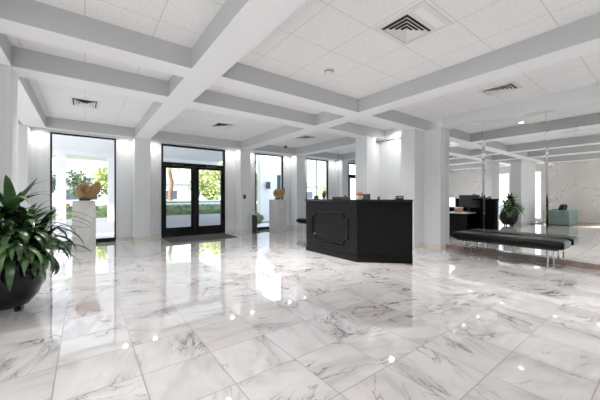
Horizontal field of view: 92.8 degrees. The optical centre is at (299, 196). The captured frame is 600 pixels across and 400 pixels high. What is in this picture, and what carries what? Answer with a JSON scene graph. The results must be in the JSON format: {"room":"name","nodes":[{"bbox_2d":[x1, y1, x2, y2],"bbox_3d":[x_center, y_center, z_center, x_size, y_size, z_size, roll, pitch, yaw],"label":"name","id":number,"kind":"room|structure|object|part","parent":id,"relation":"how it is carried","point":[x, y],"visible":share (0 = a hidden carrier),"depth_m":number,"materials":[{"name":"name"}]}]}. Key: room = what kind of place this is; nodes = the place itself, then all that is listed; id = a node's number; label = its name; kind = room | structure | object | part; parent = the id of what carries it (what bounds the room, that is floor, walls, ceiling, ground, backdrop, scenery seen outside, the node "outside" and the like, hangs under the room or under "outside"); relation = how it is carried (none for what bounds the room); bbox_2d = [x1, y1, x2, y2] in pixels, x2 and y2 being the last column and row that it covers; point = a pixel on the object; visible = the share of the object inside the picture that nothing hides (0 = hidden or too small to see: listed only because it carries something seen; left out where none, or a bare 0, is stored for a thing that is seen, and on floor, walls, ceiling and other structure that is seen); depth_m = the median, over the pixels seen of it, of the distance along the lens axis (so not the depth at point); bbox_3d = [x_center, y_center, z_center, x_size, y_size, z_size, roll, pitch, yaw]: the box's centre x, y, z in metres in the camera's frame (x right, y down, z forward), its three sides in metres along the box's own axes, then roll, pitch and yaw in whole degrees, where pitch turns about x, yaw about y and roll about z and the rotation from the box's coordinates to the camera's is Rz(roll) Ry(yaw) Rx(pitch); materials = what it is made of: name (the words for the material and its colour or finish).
{"room":"lobby","nodes":[
{"label":"lobby","id":0,"kind":"room"},
{"bbox_2d":[28,126,354,236],"bbox_3d":[-2.669,-0.318,9.358,17.400,2.985,0.160,0,0,-37],"label":"wall","id":1,"kind":"structure","parent":0,"point":[40,137],"depth_m":8.08,"materials":[{"name":"white paint"}]},
{"bbox_2d":[50,132,115,245],"bbox_3d":[-5.430,-0.185,7.206,1.320,2.720,0.075,0,0,-37],"label":"window","id":2,"kind":"structure","parent":1,"relation":"in","point":[99,240],"depth_m":7.37,"materials":[{"name":"black metal"}]},
{"bbox_2d":[161,143,224,237],"bbox_3d":[-3.243,-0.185,8.823,1.920,2.720,0.165,0,0,-37],"label":"door","id":3,"kind":"structure","parent":1,"relation":"in","point":[194,229],"depth_m":8.80,"materials":[{"name":"black metal"}]},
{"bbox_2d":[116,224,305,240],"bbox_3d":[-2.017,1.125,9.739,10.500,0.100,0.016,0,0,-37],"label":"baseboard","id":4,"kind":"structure","parent":1,"relation":"attached to","point":[287,226],"depth_m":8.12,"materials":[{"name":"beige stone"}]},
{"bbox_2d":[255,153,282,229],"bbox_3d":[-1.129,-0.185,10.447,1.190,2.720,0.075,0,0,-37],"label":"window","id":5,"kind":"structure","parent":1,"relation":"in","point":[266,227],"depth_m":10.31,"materials":[{"name":"black metal"}]},
{"bbox_2d":[306,158,327,225],"bbox_3d":[0.704,-0.185,11.828,1.200,2.720,0.075,0,0,-37],"label":"window","id":6,"kind":"structure","parent":1,"relation":"in","point":[306,158],"depth_m":11.78,"materials":[{"name":"black metal"}]},
{"bbox_2d":[348,163,354,196],"bbox_3d":[2.931,-0.185,13.475,1.900,2.720,0.165,0,0,-37],"label":"door","id":7,"kind":"structure","parent":1,"relation":"in","point":[349,175],"depth_m":12.95,"materials":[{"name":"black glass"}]},
{"bbox_2d":[0,226,599,399],"bbox_3d":[1.366,1.235,4.003,17.800,0.120,13.550,0,0,-37],"label":"floor","id":8,"kind":"structure","parent":0,"point":[261,315],"depth_m":2.59,"materials":[{"name":"stone"}]},
{"bbox_2d":[0,64,17,227],"bbox_3d":[-3.888,-0.195,3.331,0.828,2.740,0.428,0,0,-37],"label":"column","id":9,"kind":"structure","parent":8,"relation":"on","point":[8,77],"depth_m":3.40,"materials":[{"name":"white paint"}]},
{"bbox_2d":[18,124,30,210],"bbox_3d":[-6.233,-0.195,6.303,0.398,2.740,0.458,0,0,-37],"label":"column","id":10,"kind":"structure","parent":8,"relation":"on","point":[24,132],"depth_m":6.21,"materials":[{"name":"white paint"}]},
{"bbox_2d":[0,175,94,311],"bbox_3d":[-2.883,0.480,2.939,1.101,1.390,1.174,0,0,32],"label":"potted plant","id":11,"kind":"object","parent":8,"relation":"on","point":[26,246],"visible":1,"depth_m":2.87,"materials":[{"name":"green plant"}]},
{"bbox_3d":[-3.055,0.850,2.957,0.630,0.560,0.630,0,0,-37],"label":"pot","id":12,"kind":"part","parent":11,"relation":"part of","materials":[{"name":"black ceramic"}]},
{"bbox_2d":[72,201,95,250],"bbox_3d":[-4.884,0.630,6.462,0.430,1.090,0.430,0,0,-37],"label":"pedestal","id":13,"kind":"object","parent":8,"relation":"on","point":[87,234],"visible":0.95,"depth_m":6.30,"materials":[{"name":"grey stone"}]},
{"bbox_2d":[75,182,100,200],"bbox_3d":[-4.828,-0.139,6.504,0.473,0.448,0.210,0,0,-37],"label":"shell sculpture","id":14,"kind":"object","parent":13,"relation":"on","point":[85,191],"visible":1,"depth_m":6.45,"materials":[{"name":"brown stone"}]},
{"bbox_2d":[132,137,150,241],"bbox_3d":[-4.309,-0.195,7.753,0.398,2.740,0.458,0,0,-37],"label":"column","id":15,"kind":"structure","parent":8,"relation":"on","point":[140,146],"depth_m":7.58,"materials":[{"name":"white paint"}]},
{"bbox_2d":[163,233,235,242],"bbox_3d":[-2.859,1.169,8.213,1.800,0.012,1.120,0,0,-37],"label":"entrance mat","id":16,"kind":"object","parent":8,"relation":"on","point":[180,239],"visible":1,"depth_m":8.20,"materials":[{"name":"grey carpet"}]},
{"bbox_2d":[235,149,250,232],"bbox_3d":[-1.917,-0.195,9.556,0.388,2.740,0.458,0,0,-37],"label":"column","id":17,"kind":"structure","parent":8,"relation":"on","point":[242,156],"depth_m":9.40,"materials":[{"name":"white paint"}]},
{"bbox_2d":[252,214,256,232],"bbox_3d":[-1.497,0.873,9.415,0.180,0.605,0.180,0,0,-37],"label":"litter bin","id":18,"kind":"object","parent":8,"relation":"on","point":[254,216],"visible":1,"depth_m":9.34,"materials":[{"name":"black plastic"}]},
{"bbox_2d":[269,199,285,231],"bbox_3d":[-0.762,0.630,9.718,0.430,1.090,0.430,0,0,-37],"label":"pedestal","id":19,"kind":"object","parent":8,"relation":"on","point":[277,208],"visible":0.91,"depth_m":9.56,"materials":[{"name":"grey stone"}]},
{"bbox_2d":[273,188,284,199],"bbox_3d":[-0.711,-0.117,9.705,0.426,0.403,0.189,0,0,15],"label":"shell sculpture","id":20,"kind":"object","parent":19,"relation":"on","point":[278,194],"visible":1,"depth_m":9.65,"materials":[{"name":"brown stone"}]},
{"bbox_2d":[290,155,304,228],"bbox_3d":[-0.096,-0.195,10.928,0.388,2.740,0.458,0,0,-37],"label":"column","id":21,"kind":"structure","parent":8,"relation":"on","point":[297,162],"depth_m":10.78,"materials":[{"name":"white paint"}]},
{"bbox_2d":[296,218,306,231],"bbox_3d":[0.708,0.943,9.862,1.720,0.465,0.510,0,0,-37],"label":"bench","id":22,"kind":"object","parent":8,"relation":"on","point":[299,220],"visible":0.16,"depth_m":9.39,"materials":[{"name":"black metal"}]},
{"bbox_3d":[0.708,0.780,9.862,1.720,0.140,0.510,0,0,-37],"label":"seat","id":23,"kind":"part","parent":22,"relation":"part of","materials":[{"name":"black leather"}]},
{"bbox_2d":[335,160,347,196],"bbox_3d":[1.805,-0.195,12.360,0.388,2.740,0.458,0,0,-37],"label":"column","id":24,"kind":"structure","parent":8,"relation":"on","point":[341,166],"depth_m":12.21,"materials":[{"name":"white paint"}]},
{"bbox_2d":[305,199,412,263],"bbox_3d":[0.941,0.610,6.000,0.954,1.130,2.841,0,0,-37],"label":"reception desk","id":25,"kind":"object","parent":8,"relation":"on","point":[355,230],"visible":1,"depth_m":5.14,"materials":[{"name":"black wood"}]},
{"bbox_3d":[0.579,0.600,5.727,0.022,0.656,1.056,0,0,-37],"label":"panel moulding","id":26,"kind":"part","parent":25,"relation":"part of","materials":[{"name":"black wood"}]},
{"bbox_2d":[332,197,350,198],"bbox_3d":[0.858,0.220,6.006,0.160,0.450,0.520,0,0,-37],"label":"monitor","id":27,"kind":"object","parent":25,"relation":"on","point":[332,197],"visible":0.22,"depth_m":5.98,"materials":[{"name":"black plastic"}]},
{"bbox_2d":[305,199,412,201],"bbox_3d":[0.941,0.065,6.000,0.954,0.040,2.841,0,0,-37],"label":"countertop","id":28,"kind":"structure","parent":25,"relation":"on","point":[343,200],"depth_m":5.14,"materials":[{"name":"black stone"}]},
{"bbox_3d":[0.864,1.073,5.941,0.710,0.025,2.805,0,0,-37],"label":"plinth moulding","id":29,"kind":"part","parent":25,"relation":"part of","materials":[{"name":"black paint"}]},
{"bbox_2d":[356,192,363,198],"bbox_3d":[1.120,-0.030,5.358,0.136,0.149,0.140,0,0,-20],"label":"flower bowl","id":30,"kind":"object","parent":25,"relation":"on","point":[358,193],"visible":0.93,"depth_m":5.31,"materials":[{"name":"white ceramic"}]},
{"bbox_2d":[359,194,369,198],"bbox_3d":[1.232,0.193,5.511,0.160,0.504,0.520,0,0,-8],"label":"monitor","id":31,"kind":"object","parent":25,"relation":"on","point":[365,196],"visible":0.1,"depth_m":5.36,"materials":[{"name":"black plastic"}]},
{"bbox_2d":[355,136,375,198],"bbox_3d":[1.738,-0.195,7.564,0.388,2.740,0.418,0,0,-37],"label":"column","id":32,"kind":"structure","parent":8,"relation":"on","point":[365,147],"depth_m":7.43,"materials":[{"name":"white paint"}]},
{"bbox_2d":[401,127,445,248],"bbox_3d":[2.986,-0.195,6.768,0.884,2.740,0.784,0,0,-37],"label":"column","id":33,"kind":"structure","parent":8,"relation":"on","point":[422,152],"depth_m":6.60,"materials":[{"name":"white paint"}]},
{"bbox_2d":[451,231,570,268],"bbox_3d":[3.826,0.943,5.325,0.510,0.465,1.720,0,0,-37],"label":"bench","id":34,"kind":"object","parent":8,"relation":"on","point":[549,244],"visible":1,"depth_m":5.03,"materials":[{"name":"black leather"}]},
{"bbox_3d":[3.826,0.858,5.325,0.400,0.035,1.560,0,0,-37],"label":"seat frame","id":35,"kind":"part","parent":34,"relation":"part of","materials":[{"name":"black plastic"}]},
{"bbox_3d":[3.826,0.780,5.325,0.510,0.140,1.720,0,0,-37],"label":"seat","id":36,"kind":"part","parent":34,"relation":"part of","materials":[{"name":"black leather"}]},
{"bbox_3d":[4.072,1.025,4.690,0.022,0.300,0.022,0,0,-37],"label":"leg","id":37,"kind":"part","parent":34,"relation":"part of","materials":[{"name":"silver metal"}]},
{"bbox_2d":[7,0,599,153],"bbox_3d":[1.351,-1.885,4.023,17.800,0.150,13.600,0,0,-37],"label":"ceiling","id":38,"kind":"structure","parent":0,"point":[319,35],"depth_m":3.58,"materials":[{"name":"tile"}]},
{"bbox_2d":[0,33,11,65],"bbox_3d":[-3.325,-1.688,2.942,0.370,0.245,0.900,0,0,-37],"label":"ceiling beam","id":39,"kind":"structure","parent":38,"relation":"attached to","point":[5,45],"depth_m":3.20,"materials":[{"name":"white paint"}]},
{"bbox_2d":[18,77,45,126],"bbox_3d":[-4.841,-1.688,4.954,0.370,0.245,3.400,0,0,-37],"label":"ceiling beam","id":40,"kind":"structure","parent":38,"relation":"attached to","point":[30,112],"depth_m":5.11,"materials":[{"name":"white paint"}]},
{"bbox_2d":[69,96,99,109],"bbox_3d":[-4.141,-1.798,5.495,0.460,0.024,0.620,0,0,-37],"label":"ceiling vent","id":41,"kind":"object","parent":38,"relation":"in","point":[74,101],"visible":1,"depth_m":5.46,"materials":[{"name":"white metal"}]},
{"bbox_2d":[135,101,185,138],"bbox_3d":[-3.156,-1.688,6.224,0.370,0.245,3.400,0,0,-37],"label":"ceiling beam","id":42,"kind":"structure","parent":38,"relation":"attached to","point":[158,115],"depth_m":5.84,"materials":[{"name":"white paint"}]},
{"bbox_2d":[18,117,354,161],"bbox_3d":[-2.395,-1.688,8.995,17.400,0.245,0.110,0,0,-37],"label":"ceiling beam","id":43,"kind":"structure","parent":38,"relation":"attached to","point":[51,123],"depth_m":7.93,"materials":[{"name":"white paint"}]},
{"bbox_2d":[168,75,211,101],"bbox_3d":[-1.640,-1.688,4.211,0.370,0.245,0.900,0,0,-37],"label":"ceiling beam","id":44,"kind":"structure","parent":38,"relation":"attached to","point":[179,87],"depth_m":4.17,"materials":[{"name":"white paint"}]},
{"bbox_2d":[3,46,385,139],"bbox_3d":[-0.205,-1.688,6.088,17.400,0.245,0.370,0,0,-37],"label":"ceiling beam","id":45,"kind":"structure","parent":38,"relation":"attached to","point":[26,63],"depth_m":4.33,"materials":[{"name":"white paint"}]},
{"bbox_2d":[0,0,442,130],"bbox_3d":[0.547,-1.688,5.089,17.400,0.245,0.330,0,0,-37],"label":"ceiling beam","id":46,"kind":"structure","parent":38,"relation":"attached to","point":[32,20],"depth_m":3.27,"materials":[{"name":"white paint"}]},
{"bbox_2d":[209,122,235,128],"bbox_3d":[-1.962,-1.798,7.224,0.460,0.024,0.580,0,0,-37],"label":"ceiling vent","id":47,"kind":"object","parent":38,"relation":"in","point":[221,125],"visible":1,"depth_m":7.22,"materials":[{"name":"white metal"}]},
{"bbox_2d":[192,0,306,75],"bbox_3d":[1.168,-1.688,0.486,0.370,0.245,7.770,0,0,-37],"label":"ceiling beam","id":48,"kind":"structure","parent":38,"relation":"attached to","point":[238,26],"depth_m":2.74,"materials":[{"name":"white paint"}]},
{"bbox_2d":[241,125,314,149],"bbox_3d":[-0.764,-1.688,8.026,0.360,0.245,3.400,0,0,-37],"label":"ceiling beam","id":49,"kind":"structure","parent":38,"relation":"attached to","point":[285,132],"depth_m":7.77,"materials":[{"name":"white paint"}]},
{"bbox_2d":[294,135,316,139],"bbox_3d":[0.158,-1.798,8.696,0.460,0.024,0.560,0,0,-37],"label":"ceiling vent","id":50,"kind":"object","parent":38,"relation":"in","point":[304,137],"visible":0.99,"depth_m":8.65,"materials":[{"name":"white metal"}]},
{"bbox_2d":[296,137,354,155],"bbox_3d":[1.033,-1.688,9.380,0.360,0.245,3.400,0,0,-37],"label":"ceiling beam","id":51,"kind":"structure","parent":38,"relation":"attached to","point":[345,142],"depth_m":9.36,"materials":[{"name":"white paint"}]},
{"bbox_2d":[324,68,334,74],"bbox_3d":[0.417,-1.784,4.083,0.156,0.052,0.156,0,0,-37],"label":"smoke detector","id":52,"kind":"object","parent":38,"relation":"attached to","point":[328,71],"visible":1,"depth_m":4.04,"materials":[{"name":"white plastic"}]},
{"bbox_2d":[315,111,357,127],"bbox_3d":[0.752,-1.688,6.014,0.360,0.245,0.900,0,0,-37],"label":"ceiling beam","id":53,"kind":"structure","parent":38,"relation":"attached to","point":[323,119],"depth_m":6.00,"materials":[{"name":"white paint"}]},
{"bbox_2d":[342,152,354,160],"bbox_3d":[2.957,-1.688,10.831,0.360,0.245,3.400,0,0,-37],"label":"ceiling beam","id":54,"kind":"structure","parent":38,"relation":"attached to","point":[349,156],"depth_m":11.84,"materials":[{"name":"white paint"}]},
{"bbox_2d":[374,0,452,45],"bbox_3d":[1.191,-1.798,3.014,0.560,0.024,0.560,0,0,-37],"label":"ceiling vent","id":55,"kind":"object","parent":38,"relation":"in","point":[421,20],"visible":1,"depth_m":2.97,"materials":[{"name":"white metal"}]},
{"bbox_3d":[1.302,-1.794,2.866,0.440,0.004,0.090,0,0,-37],"label":"plate","id":56,"kind":"part","parent":55,"relation":"part of","materials":[{"name":"white paint"}]},
{"bbox_2d":[358,13,599,115],"bbox_3d":[3.560,-1.688,2.288,0.360,0.245,7.770,0,0,-37],"label":"ceiling beam","id":57,"kind":"structure","parent":38,"relation":"attached to","point":[581,37],"depth_m":3.56,"materials":[{"name":"white paint"}]},
{"bbox_2d":[478,81,522,96],"bbox_3d":[3.357,-1.798,4.784,0.440,0.024,0.500,0,0,-37],"label":"ceiling vent","id":58,"kind":"object","parent":38,"relation":"in","point":[510,86],"visible":1,"depth_m":4.75,"materials":[{"name":"white metal"}]},
{"bbox_2d":[443,83,599,128],"bbox_3d":[5.604,-1.688,3.622,0.290,0.245,7.440,0,0,-37],"label":"ceiling beam","id":59,"kind":"structure","parent":38,"relation":"attached to","point":[588,93],"depth_m":5.25,"materials":[{"name":"white paint"}]},
{"bbox_2d":[376,128,403,198],"bbox_3d":[2.440,-0.318,7.580,0.780,2.985,1.170,0,0,-37],"label":"wall","id":60,"kind":"structure","parent":0,"point":[388,153],"depth_m":7.65,"materials":[{"name":"white paint"}]},
{"bbox_3d":[5.650,-0.195,3.656,0.175,2.740,7.440,0,0,-37],"label":"wall","id":61,"kind":"structure","parent":0,"visible":0},
{"bbox_2d":[445,122,483,248],"bbox_3d":[3.577,-0.239,6.240,0.024,2.644,0.782,0,0,-37],"label":"mirror panel","id":62,"kind":"object","parent":61,"relation":"attached to","point":[464,145],"visible":0.91,"depth_m":6.20,"materials":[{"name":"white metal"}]},
{"bbox_2d":[484,110,545,256],"bbox_3d":[4.115,-0.239,5.525,0.024,2.644,1.000,0,0,-37],"label":"mirror panel","id":63,"kind":"object","parent":61,"relation":"attached to","point":[514,146],"visible":1,"depth_m":5.47,"materials":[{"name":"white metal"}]},
{"bbox_2d":[446,244,599,269],"bbox_3d":[5.578,1.130,3.587,0.034,0.090,7.415,0,0,-37],"label":"baseboard","id":64,"kind":"structure","parent":61,"relation":"attached to","point":[476,250],"depth_m":5.32,"materials":[{"name":"brown stone"}]},
{"bbox_2d":[546,100,599,263],"bbox_3d":[4.720,-0.239,4.723,0.024,2.644,1.000,0,0,-37],"label":"mirror panel","id":65,"kind":"object","parent":61,"relation":"attached to","point":[572,131],"visible":0.93,"depth_m":4.82,"materials":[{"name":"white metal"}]},
{"label":"outside","id":66,"kind":"structure","parent":0,"visible":0},
{"bbox_2d":[52,204,268,235],"bbox_3d":[-12.824,1.260,33.635,100.000,0.110,50.840,0,0,-37],"label":"driveway","id":67,"kind":"structure","parent":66,"point":[103,225],"depth_m":13.49,"materials":[{"name":"grey concrete"}]},
{"bbox_2d":[52,171,55,192],"bbox_3d":[-18.977,-0.449,20.867,2.683,3.321,2.730,0,0,-10],"label":"tree","id":68,"kind":"object","parent":67,"relation":"on","point":[53,175],"visible":0.09,"depth_m":21.02,"materials":[{"name":"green plant"}]},
{"bbox_2d":[52,177,100,205],"bbox_3d":[-24.823,-0.375,27.624,9.600,3.200,6.600,0,0,-37],"label":"house","id":69,"kind":"structure","parent":67,"relation":"on","point":[69,197],"depth_m":26.52,"materials":[{"name":"white paint"}]},
{"bbox_3d":[-21.239,-0.225,26.524,1.480,0.980,0.010,0,0,-37],"label":"pane","id":70,"kind":"part","parent":69,"relation":"part of","materials":[{"name":"glass"}]},
{"bbox_2d":[66,169,103,200],"bbox_3d":[-16.595,-0.448,21.807,2.452,3.320,2.353,0,0,-1],"label":"tree","id":71,"kind":"object","parent":67,"relation":"on","point":[76,180],"visible":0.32,"depth_m":21.45,"materials":[{"name":"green plant"}]},
{"bbox_2d":[52,134,221,223],"bbox_3d":[-7.649,-0.660,12.893,9.700,3.730,11.400,0,0,-37],"label":"entrance canopy","id":72,"kind":"object","parent":67,"relation":"on","point":[64,147],"visible":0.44,"depth_m":13.05,"materials":[{"name":"white paint"}]},
{"bbox_3d":[-10.968,-0.370,13.109,0.340,3.150,0.340,0,0,-37],"label":"post","id":73,"kind":"part","parent":72,"relation":"part of","materials":[{"name":"white paint"}]},
{"bbox_3d":[-9.411,-0.370,14.283,0.340,3.150,0.340,0,0,-37],"label":"post","id":74,"kind":"part","parent":72,"relation":"part of","materials":[{"name":"white paint"}]},
{"bbox_2d":[166,179,200,199],"bbox_3d":[-16.474,-0.425,32.663,8.600,3.300,6.600,0,0,-37],"label":"house","id":75,"kind":"structure","parent":67,"relation":"on","point":[180,189],"depth_m":31.54,"materials":[{"name":"white paint"}]},
{"bbox_3d":[-13.849,-0.225,30.841,1.080,0.980,0.010,0,0,-37],"label":"pane","id":76,"kind":"part","parent":75,"relation":"part of","materials":[{"name":"glass"}]},
{"bbox_2d":[257,155,280,220],"bbox_3d":[-0.998,-0.910,14.950,2.600,4.230,0.320,0,0,-37],"label":"building wing","id":77,"kind":"object","parent":67,"relation":"on","point":[268,167],"visible":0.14,"depth_m":14.29,"materials":[{"name":"white paint"}]},
{"bbox_2d":[266,182,270,188],"bbox_3d":[-1.586,-0.578,14.184,0.200,0.345,0.235,0,0,-37],"label":"wall lantern","id":78,"kind":"object","parent":77,"relation":"attached to","point":[268,184],"visible":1,"depth_m":14.11,"materials":[{"name":"black plastic"}]},
{"bbox_3d":[-0.952,0.040,14.797,0.550,2.330,0.020,0,0,-37],"label":"door","id":79,"kind":"part","parent":77,"relation":"part of","materials":[{"name":"glass"}]},
{"bbox_2d":[256,183,325,198],"bbox_3d":[-2.290,-0.425,39.595,12.600,3.300,6.600,0,0,-37],"label":"house","id":80,"kind":"structure","parent":67,"relation":"on","point":[311,187],"depth_m":38.95,"materials":[{"name":"white paint"}]},
{"bbox_3d":[1.054,-0.225,38.315,1.680,0.980,0.010,0,0,-37],"label":"pane","id":81,"kind":"part","parent":80,"relation":"part of","materials":[{"name":"glass"}]},
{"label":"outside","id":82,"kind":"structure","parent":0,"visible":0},
{"bbox_2d":[57,223,268,240],"bbox_3d":[-3.791,1.201,10.015,22.000,0.008,2.240,0,0,-37],"label":"entrance walk","id":83,"kind":"structure","parent":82,"point":[102,235],"depth_m":8.88,"materials":[{"name":"concrete"}]},
{"bbox_2d":[256,213,263,223],"bbox_3d":[-1.907,0.969,12.607,0.688,0.570,0.690,0,0,9],"label":"shrub","id":84,"kind":"object","parent":83,"relation":"on","point":[259,217],"visible":0.41,"depth_m":12.45,"materials":[{"name":"green plant"}]},
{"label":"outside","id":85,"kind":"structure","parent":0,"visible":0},
{"bbox_2d":[101,199,219,203],"bbox_3d":[-48.202,1.275,88.891,150.000,0.100,80.000,0,0,-37],"label":"street","id":86,"kind":"structure","parent":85,"point":[102,201],"depth_m":77.73,"materials":[{"name":"grey asphalt"}]},
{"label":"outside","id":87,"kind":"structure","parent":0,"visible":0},
{"bbox_3d":[-5.855,1.200,24.387,100.000,0.010,6.000,0,0,-37],"label":"lawn","id":88,"kind":"structure","parent":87,"visible":0},
{"bbox_2d":[52,205,107,218],"bbox_3d":[-13.481,0.823,15.581,7.281,0.776,0.847,0,0,-37],"label":"hedge","id":89,"kind":"object","parent":88,"relation":"on","point":[101,211],"visible":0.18,"depth_m":16.53,"materials":[{"name":"green plant"}]},
{"bbox_2d":[91,165,107,195],"bbox_3d":[-13.810,-0.543,20.793,2.322,3.509,2.429,0,0,-37],"label":"tree","id":90,"kind":"object","parent":88,"relation":"on","point":[100,172],"visible":0.4,"depth_m":20.32,"materials":[{"name":"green plant"}]},
{"bbox_2d":[166,168,187,199],"bbox_3d":[-9.901,-0.939,21.872,2.680,4.345,2.660,0,0,-37],"label":"palm tree","id":91,"kind":"object","parent":88,"relation":"on","point":[169,173],"visible":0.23,"depth_m":21.74,"materials":[{"name":"brown plant"}]},
{"bbox_2d":[187,162,221,199],"bbox_3d":[-7.853,-1.018,24.658,3.608,4.459,3.152,0,0,-5],"label":"tree","id":92,"kind":"object","parent":88,"relation":"on","point":[208,188],"visible":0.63,"depth_m":24.02,"materials":[{"name":"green plant"}]},
{"bbox_2d":[166,203,256,214],"bbox_3d":[-6.710,0.839,20.690,8.250,0.764,0.833,0,0,-37],"label":"hedge","id":93,"kind":"object","parent":88,"relation":"on","point":[173,209],"visible":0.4,"depth_m":19.61,"materials":[{"name":"green plant"}]},
{"bbox_2d":[166,200,256,204],"bbox_3d":[-5.991,0.715,22.407,8.600,0.980,0.200,0,0,-37],"label":"wall","id":94,"kind":"structure","parent":88,"relation":"on","point":[200,201],"depth_m":20.79,"materials":[{"name":"white paint"}]},
{"bbox_2d":[315,177,325,198],"bbox_3d":[3.269,-0.915,32.642,3.592,4.253,3.287,0,0,-37],"label":"tree","id":95,"kind":"object","parent":88,"relation":"on","point":[323,186],"visible":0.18,"depth_m":32.36,"materials":[{"name":"green plant"}]}
]}

